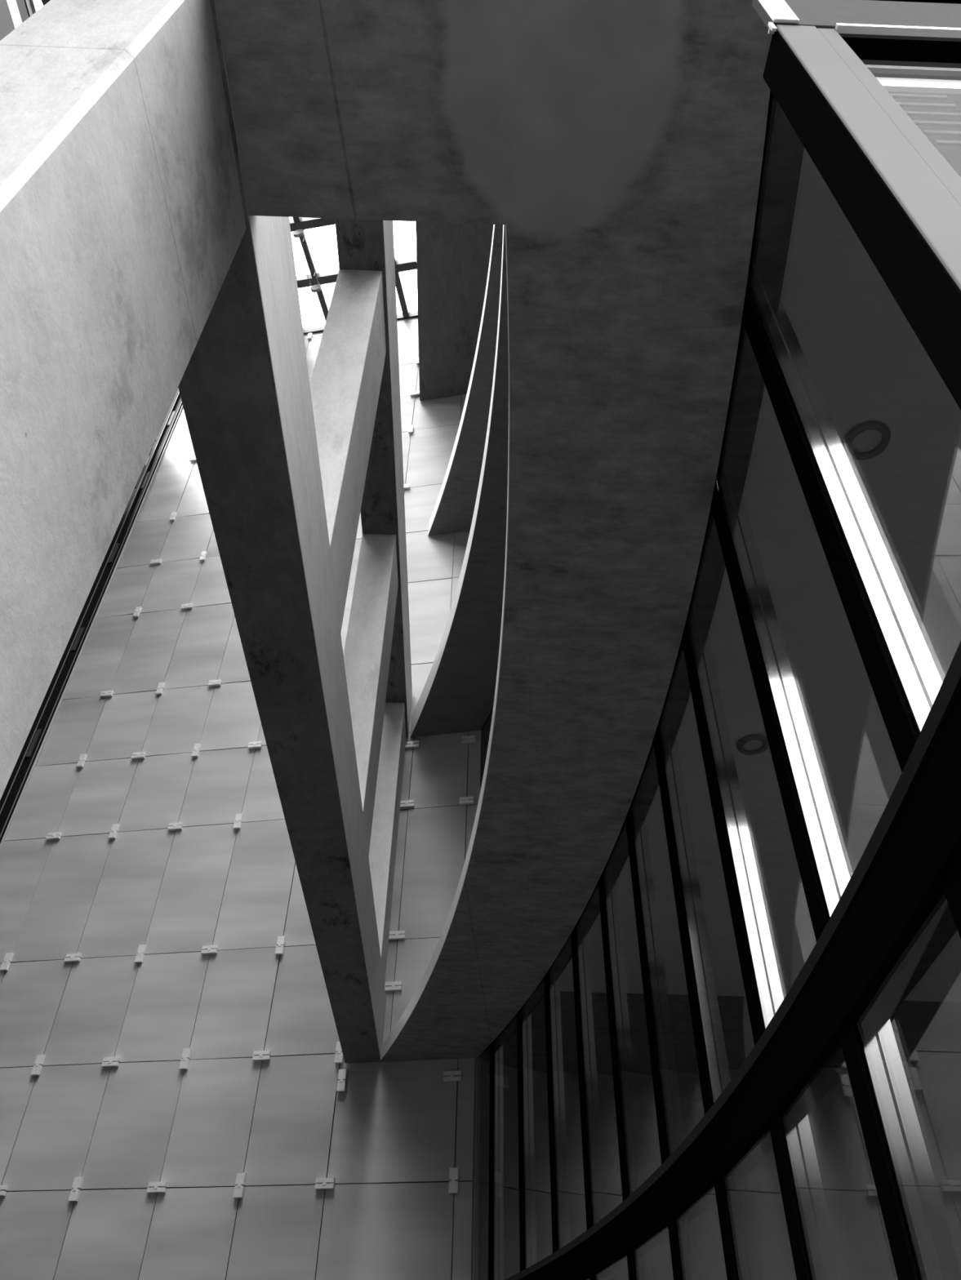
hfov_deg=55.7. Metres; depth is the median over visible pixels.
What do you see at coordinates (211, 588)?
glass panel
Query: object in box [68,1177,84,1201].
clip
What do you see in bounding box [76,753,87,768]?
clip
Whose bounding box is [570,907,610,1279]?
mullion
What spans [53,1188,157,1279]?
glass panel
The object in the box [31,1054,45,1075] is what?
clip
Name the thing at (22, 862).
glass panel
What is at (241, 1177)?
clip
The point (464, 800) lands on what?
clip
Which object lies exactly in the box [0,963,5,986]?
glass panel
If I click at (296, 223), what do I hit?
skylight
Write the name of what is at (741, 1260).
mullion
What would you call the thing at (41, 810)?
glass panel
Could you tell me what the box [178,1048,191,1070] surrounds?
clip
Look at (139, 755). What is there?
clip
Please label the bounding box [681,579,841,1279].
mullion
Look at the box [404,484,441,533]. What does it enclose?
glass panel
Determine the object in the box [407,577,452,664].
glass panel
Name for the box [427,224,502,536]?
gallery
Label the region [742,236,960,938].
mullion
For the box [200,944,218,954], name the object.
clip
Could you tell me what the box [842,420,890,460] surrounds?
recessed light
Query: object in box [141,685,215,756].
glass panel
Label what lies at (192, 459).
clip
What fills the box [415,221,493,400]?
roof slab
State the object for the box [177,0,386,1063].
concrete beam
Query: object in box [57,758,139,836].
glass panel
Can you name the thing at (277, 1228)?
glass panel
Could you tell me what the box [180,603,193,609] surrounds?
clip
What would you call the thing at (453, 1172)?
clip
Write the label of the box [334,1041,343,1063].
clip
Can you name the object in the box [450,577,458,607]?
glass panel
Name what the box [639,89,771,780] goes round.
trim
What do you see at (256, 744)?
clip
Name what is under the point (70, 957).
clip
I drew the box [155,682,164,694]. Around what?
clip
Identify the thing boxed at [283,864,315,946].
glass panel
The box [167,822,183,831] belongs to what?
clip
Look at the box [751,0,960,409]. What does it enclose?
beam
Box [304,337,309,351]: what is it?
glass panel
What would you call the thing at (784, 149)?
trim
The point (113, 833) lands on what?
clip
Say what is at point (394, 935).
clip
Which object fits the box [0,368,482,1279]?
wall
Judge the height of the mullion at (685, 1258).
5.350 m
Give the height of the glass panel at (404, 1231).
1.718 m
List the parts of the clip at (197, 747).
plate, plate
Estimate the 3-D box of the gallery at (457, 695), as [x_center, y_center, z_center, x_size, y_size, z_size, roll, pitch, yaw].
[0.250,-1.697,9.275,1.322,0.380,8.852,5,-42,-5]
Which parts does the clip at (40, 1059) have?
plate, plate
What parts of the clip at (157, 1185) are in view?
plate, plate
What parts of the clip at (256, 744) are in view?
plate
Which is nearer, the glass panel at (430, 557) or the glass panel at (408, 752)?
the glass panel at (408, 752)
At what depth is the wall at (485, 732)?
11.93 m
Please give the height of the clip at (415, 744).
0.090 m
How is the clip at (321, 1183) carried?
attached to the glass panel at (277, 1228)
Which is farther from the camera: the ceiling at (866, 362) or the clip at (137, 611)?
the clip at (137, 611)
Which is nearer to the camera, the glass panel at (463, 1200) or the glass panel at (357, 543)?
the glass panel at (463, 1200)
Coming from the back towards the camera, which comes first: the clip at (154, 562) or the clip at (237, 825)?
the clip at (154, 562)
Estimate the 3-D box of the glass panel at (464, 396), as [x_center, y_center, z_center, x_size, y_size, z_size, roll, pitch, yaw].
[-0.118,-4.550,17.553,0.505,1.206,0.025,-6,-43,8]
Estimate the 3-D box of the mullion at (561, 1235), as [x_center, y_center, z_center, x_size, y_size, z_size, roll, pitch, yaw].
[0.576,4.375,6.414,0.103,5.350,0.115,9,-43,-8]
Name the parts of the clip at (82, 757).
plate, plate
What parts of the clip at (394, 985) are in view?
plate, plate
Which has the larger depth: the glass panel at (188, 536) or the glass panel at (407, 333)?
the glass panel at (407, 333)
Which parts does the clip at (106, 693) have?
plate, plate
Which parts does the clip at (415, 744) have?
plate, plate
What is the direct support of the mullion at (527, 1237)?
on the floor
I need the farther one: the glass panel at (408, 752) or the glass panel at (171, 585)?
the glass panel at (171, 585)
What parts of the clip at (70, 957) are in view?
plate, plate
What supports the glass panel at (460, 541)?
attached to the wall at (480, 1056)
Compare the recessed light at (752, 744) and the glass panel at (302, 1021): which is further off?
the glass panel at (302, 1021)
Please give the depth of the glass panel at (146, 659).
14.41 m
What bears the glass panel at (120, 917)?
attached to the wall at (480, 1056)
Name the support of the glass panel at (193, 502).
attached to the wall at (480, 1056)
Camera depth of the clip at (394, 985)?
10.04 m
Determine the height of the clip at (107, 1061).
0.090 m
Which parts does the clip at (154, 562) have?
plate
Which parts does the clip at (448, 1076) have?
plate, plate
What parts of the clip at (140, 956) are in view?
plate, plate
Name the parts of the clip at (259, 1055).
plate, plate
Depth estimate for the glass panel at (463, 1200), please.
8.41 m
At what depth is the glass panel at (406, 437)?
16.91 m
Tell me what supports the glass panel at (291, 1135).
attached to the wall at (480, 1056)
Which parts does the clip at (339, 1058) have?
plate, plate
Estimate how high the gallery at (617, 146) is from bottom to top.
0.150 m
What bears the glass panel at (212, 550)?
attached to the wall at (480, 1056)
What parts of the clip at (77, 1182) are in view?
plate, plate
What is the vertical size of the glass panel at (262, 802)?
1.212 m
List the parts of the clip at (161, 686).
plate, plate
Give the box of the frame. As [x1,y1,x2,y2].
[0,387,182,849]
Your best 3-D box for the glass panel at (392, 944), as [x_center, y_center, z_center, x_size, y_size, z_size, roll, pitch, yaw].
[-1.219,3.932,10.078,0.517,1.218,0.021,-6,-43,8]
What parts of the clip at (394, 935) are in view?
plate, plate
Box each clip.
[0,952,13,970]
[0,1185,8,1195]
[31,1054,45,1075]
[45,831,62,839]
[64,952,82,962]
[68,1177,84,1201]
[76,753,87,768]
[99,690,114,697]
[101,1057,120,1066]
[108,823,119,839]
[131,751,146,759]
[133,606,142,617]
[134,944,146,963]
[146,1181,167,1193]
[150,558,162,564]
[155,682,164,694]
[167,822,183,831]
[168,511,177,521]
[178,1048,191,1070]
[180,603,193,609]
[189,456,196,462]
[191,742,201,757]
[199,551,207,561]
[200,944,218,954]
[208,679,222,686]
[232,1173,246,1198]
[233,813,243,829]
[248,741,262,749]
[252,1050,271,1061]
[275,936,285,955]
[306,333,312,339]
[314,1177,334,1189]
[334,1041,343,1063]
[336,1069,347,1092]
[384,981,402,991]
[388,930,405,940]
[400,800,414,808]
[404,484,409,488]
[404,740,419,748]
[408,425,413,433]
[409,391,419,395]
[442,1071,461,1081]
[448,1167,458,1194]
[458,795,474,804]
[461,735,475,743]
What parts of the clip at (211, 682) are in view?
plate, plate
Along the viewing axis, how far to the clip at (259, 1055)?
9.77 m
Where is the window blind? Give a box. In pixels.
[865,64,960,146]
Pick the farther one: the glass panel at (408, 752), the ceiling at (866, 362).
the glass panel at (408, 752)
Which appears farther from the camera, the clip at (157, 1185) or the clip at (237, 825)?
the clip at (237, 825)
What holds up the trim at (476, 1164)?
attached to the wall at (480, 1056)
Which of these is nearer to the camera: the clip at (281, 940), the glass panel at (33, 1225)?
the glass panel at (33, 1225)
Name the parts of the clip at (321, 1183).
plate, plate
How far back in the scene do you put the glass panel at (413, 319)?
20.21 m
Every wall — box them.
[0,0,246,799]
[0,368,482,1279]
[480,706,493,791]
[480,991,960,1279]
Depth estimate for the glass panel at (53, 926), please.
11.58 m
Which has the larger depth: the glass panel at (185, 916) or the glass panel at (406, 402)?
the glass panel at (406, 402)
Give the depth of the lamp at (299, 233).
18.93 m
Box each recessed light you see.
[736,734,768,755]
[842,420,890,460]
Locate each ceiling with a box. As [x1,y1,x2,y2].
[40,0,49,5]
[559,59,960,1002]
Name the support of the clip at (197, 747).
attached to the glass panel at (233, 721)
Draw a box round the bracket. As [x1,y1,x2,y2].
[767,22,776,34]
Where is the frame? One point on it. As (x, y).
(10, 801)
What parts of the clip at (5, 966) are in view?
plate, plate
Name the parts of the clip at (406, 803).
plate, plate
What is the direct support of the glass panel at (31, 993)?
attached to the wall at (480, 1056)
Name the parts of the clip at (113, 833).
plate, plate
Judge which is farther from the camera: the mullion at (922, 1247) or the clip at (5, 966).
the clip at (5, 966)
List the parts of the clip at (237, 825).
plate, plate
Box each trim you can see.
[471,1057,479,1279]
[486,92,804,1059]
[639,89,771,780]
[841,0,960,63]
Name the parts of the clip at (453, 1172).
plate, plate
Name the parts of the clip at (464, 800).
plate, plate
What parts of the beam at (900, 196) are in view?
post, frame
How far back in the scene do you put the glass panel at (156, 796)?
12.48 m
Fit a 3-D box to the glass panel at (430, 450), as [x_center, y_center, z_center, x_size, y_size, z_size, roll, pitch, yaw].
[-0.862,-3.380,16.659,0.937,1.730,0.024,-6,-43,8]
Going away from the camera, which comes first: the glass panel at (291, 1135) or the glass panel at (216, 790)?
the glass panel at (291, 1135)
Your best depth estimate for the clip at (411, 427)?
17.24 m
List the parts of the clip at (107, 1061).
plate, plate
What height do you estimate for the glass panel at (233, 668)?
1.727 m
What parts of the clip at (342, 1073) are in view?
plate, plate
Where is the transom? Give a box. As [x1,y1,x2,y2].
[504,640,960,1279]
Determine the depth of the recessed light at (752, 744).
6.50 m
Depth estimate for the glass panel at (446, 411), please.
17.57 m
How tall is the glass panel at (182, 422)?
1.212 m
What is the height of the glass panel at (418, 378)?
1.212 m
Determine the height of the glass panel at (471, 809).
1.720 m
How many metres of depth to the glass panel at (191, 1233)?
8.78 m
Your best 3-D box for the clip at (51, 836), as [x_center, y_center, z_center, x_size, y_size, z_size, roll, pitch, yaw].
[-5.745,2.640,12.246,0.184,0.090,0.048,-6,-43,8]
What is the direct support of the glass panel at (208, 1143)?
attached to the wall at (480, 1056)
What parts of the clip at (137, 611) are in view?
plate, plate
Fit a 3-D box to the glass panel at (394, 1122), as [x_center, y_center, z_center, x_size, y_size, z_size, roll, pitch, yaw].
[-0.868,4.802,9.205,1.267,1.212,0.021,-6,-43,8]
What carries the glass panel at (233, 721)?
attached to the wall at (480, 1056)
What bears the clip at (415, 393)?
attached to the glass panel at (418, 378)
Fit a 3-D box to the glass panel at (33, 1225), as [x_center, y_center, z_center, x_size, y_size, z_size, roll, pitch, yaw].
[-4.527,6.271,8.713,0.862,1.718,0.019,-6,-43,8]
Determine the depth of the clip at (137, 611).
15.03 m
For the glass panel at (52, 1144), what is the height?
1.212 m
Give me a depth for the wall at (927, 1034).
9.07 m
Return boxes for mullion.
[488,1030,503,1279]
[516,995,536,1271]
[543,955,570,1253]
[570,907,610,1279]
[597,848,653,1279]
[625,777,702,1279]
[653,689,762,1279]
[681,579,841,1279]
[711,433,960,1279]
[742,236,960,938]
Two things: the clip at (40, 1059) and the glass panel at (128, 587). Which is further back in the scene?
the glass panel at (128, 587)
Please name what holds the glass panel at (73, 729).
attached to the wall at (480, 1056)
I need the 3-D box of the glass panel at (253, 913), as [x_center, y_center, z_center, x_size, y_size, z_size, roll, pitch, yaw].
[-2.745,2.997,11.284,0.862,1.720,0.024,-6,-43,8]
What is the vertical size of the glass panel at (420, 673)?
1.221 m
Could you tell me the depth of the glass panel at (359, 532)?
15.55 m
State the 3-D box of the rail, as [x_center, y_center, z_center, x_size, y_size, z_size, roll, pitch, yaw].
[-6.700,-6.985,13.906,0.700,1.620,10.434,2,-42,-1]
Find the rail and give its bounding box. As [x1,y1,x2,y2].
[0,0,158,488]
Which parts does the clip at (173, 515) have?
plate, plate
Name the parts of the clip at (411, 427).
plate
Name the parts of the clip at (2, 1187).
plate, plate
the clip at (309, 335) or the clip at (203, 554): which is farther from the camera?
the clip at (309, 335)
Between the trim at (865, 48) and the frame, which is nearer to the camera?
the trim at (865, 48)
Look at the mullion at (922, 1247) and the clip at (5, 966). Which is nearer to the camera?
the mullion at (922, 1247)
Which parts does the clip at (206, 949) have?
plate, plate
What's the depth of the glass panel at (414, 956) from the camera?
10.20 m
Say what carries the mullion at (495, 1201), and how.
on the floor
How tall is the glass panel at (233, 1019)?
1.218 m
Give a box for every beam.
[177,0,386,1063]
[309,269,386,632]
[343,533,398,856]
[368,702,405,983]
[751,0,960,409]
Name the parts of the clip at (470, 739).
plate, plate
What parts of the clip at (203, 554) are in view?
plate, plate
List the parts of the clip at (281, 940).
plate, plate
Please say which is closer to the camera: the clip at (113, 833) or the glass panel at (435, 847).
the glass panel at (435, 847)
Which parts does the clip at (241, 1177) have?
plate, plate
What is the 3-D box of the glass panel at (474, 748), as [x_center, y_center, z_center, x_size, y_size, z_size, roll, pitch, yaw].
[-0.079,1.630,11.913,0.167,1.212,0.022,-8,-43,10]
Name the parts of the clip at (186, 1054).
plate, plate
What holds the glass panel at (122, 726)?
attached to the wall at (480, 1056)
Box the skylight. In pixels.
[288,217,417,334]
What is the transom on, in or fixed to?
attached to the window
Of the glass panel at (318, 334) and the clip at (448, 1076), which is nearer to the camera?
the clip at (448, 1076)
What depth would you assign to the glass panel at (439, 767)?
11.92 m
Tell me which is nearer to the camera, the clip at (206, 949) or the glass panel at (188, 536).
the clip at (206, 949)
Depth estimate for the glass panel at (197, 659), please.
14.28 m
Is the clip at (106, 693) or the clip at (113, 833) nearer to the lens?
the clip at (113, 833)
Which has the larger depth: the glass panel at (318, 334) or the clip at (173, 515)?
the glass panel at (318, 334)
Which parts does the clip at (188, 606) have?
plate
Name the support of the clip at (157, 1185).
attached to the glass panel at (208, 1143)
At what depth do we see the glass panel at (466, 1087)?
9.04 m
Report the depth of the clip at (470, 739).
12.13 m
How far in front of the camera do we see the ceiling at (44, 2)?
16.11 m
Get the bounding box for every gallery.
[215,0,772,1062]
[409,224,508,737]
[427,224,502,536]
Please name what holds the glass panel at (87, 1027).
attached to the wall at (480, 1056)
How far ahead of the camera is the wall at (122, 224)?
1.92 m
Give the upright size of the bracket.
0.027 m
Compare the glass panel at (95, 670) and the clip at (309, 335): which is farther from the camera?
the clip at (309, 335)
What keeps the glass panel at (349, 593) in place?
attached to the wall at (480, 1056)
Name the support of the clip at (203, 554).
attached to the glass panel at (188, 536)
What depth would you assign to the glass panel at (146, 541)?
16.35 m
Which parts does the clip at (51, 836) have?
plate, plate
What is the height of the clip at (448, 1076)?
0.090 m
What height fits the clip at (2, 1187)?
0.090 m
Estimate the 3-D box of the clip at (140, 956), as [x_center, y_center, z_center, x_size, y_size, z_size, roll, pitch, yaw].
[-4.054,3.744,10.849,0.084,0.210,0.048,-6,-43,8]
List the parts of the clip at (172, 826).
plate, plate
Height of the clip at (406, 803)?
0.090 m
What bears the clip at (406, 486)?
attached to the glass panel at (406, 437)
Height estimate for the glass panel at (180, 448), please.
1.206 m
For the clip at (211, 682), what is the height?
0.090 m
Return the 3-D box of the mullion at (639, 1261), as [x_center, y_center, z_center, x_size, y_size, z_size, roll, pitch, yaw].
[0.871,3.216,5.128,0.103,5.350,0.115,5,-42,-5]
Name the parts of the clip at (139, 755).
plate, plate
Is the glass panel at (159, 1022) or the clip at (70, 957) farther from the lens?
the clip at (70, 957)
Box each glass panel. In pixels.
[0,838,53,963]
[0,960,73,1067]
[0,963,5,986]
[0,1063,111,1191]
[0,1066,36,1185]
[0,1190,75,1279]
[4,763,80,840]
[9,833,113,962]
[35,696,106,766]
[41,955,139,1066]
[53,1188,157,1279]
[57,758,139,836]
[62,613,137,700]
[76,828,176,959]
[79,1060,184,1189]
[84,690,159,761]
[96,564,156,617]
[110,608,187,694]
[114,951,210,1062]
[116,752,195,832]
[117,518,173,568]
[135,461,195,522]
[138,1186,239,1279]
[140,558,203,613]
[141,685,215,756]
[143,823,237,955]
[158,513,213,562]
[160,426,195,465]
[160,1057,262,1187]
[163,603,234,689]
[174,407,187,429]
[175,461,208,517]
[177,747,255,826]
[188,946,279,1060]
[189,555,231,607]
[199,681,261,751]
[205,529,219,557]
[212,819,295,951]
[217,616,250,684]
[226,1185,324,1279]
[240,745,284,822]
[242,1053,339,1186]
[257,724,266,746]
[264,945,339,1056]
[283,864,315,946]
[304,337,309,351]
[306,335,322,377]
[311,332,323,337]
[315,1182,453,1279]
[327,1058,457,1184]
[340,589,353,654]
[347,538,361,589]
[355,488,404,539]
[382,940,397,1043]
[388,809,408,940]
[390,937,439,1032]
[396,317,417,324]
[397,321,418,364]
[399,362,418,396]
[399,804,466,939]
[400,395,415,432]
[400,732,413,810]
[401,431,410,484]
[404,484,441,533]
[405,424,458,488]
[405,530,454,582]
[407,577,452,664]
[408,662,432,733]
[408,731,468,809]
[412,395,461,430]
[415,368,419,391]
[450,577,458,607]
[452,530,470,577]
[452,1182,473,1279]
[455,1057,475,1181]
[460,393,466,418]
[465,804,477,857]
[466,728,481,805]
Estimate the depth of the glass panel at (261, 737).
12.82 m
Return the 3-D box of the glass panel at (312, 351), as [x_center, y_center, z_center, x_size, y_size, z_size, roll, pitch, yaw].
[-3.412,-6.202,19.821,0.862,1.724,0.021,-6,-43,7]
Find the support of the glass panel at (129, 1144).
attached to the wall at (480, 1056)
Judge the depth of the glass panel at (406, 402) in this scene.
17.77 m
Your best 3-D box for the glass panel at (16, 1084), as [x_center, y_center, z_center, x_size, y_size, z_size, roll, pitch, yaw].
[-5.363,5.267,9.821,0.862,1.212,0.024,-6,-43,8]
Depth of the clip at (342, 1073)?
9.46 m
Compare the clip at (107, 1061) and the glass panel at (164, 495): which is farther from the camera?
the glass panel at (164, 495)
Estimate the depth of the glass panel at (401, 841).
11.03 m
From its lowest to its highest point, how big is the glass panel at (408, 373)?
1.212 m
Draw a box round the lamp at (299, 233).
[293,229,321,292]

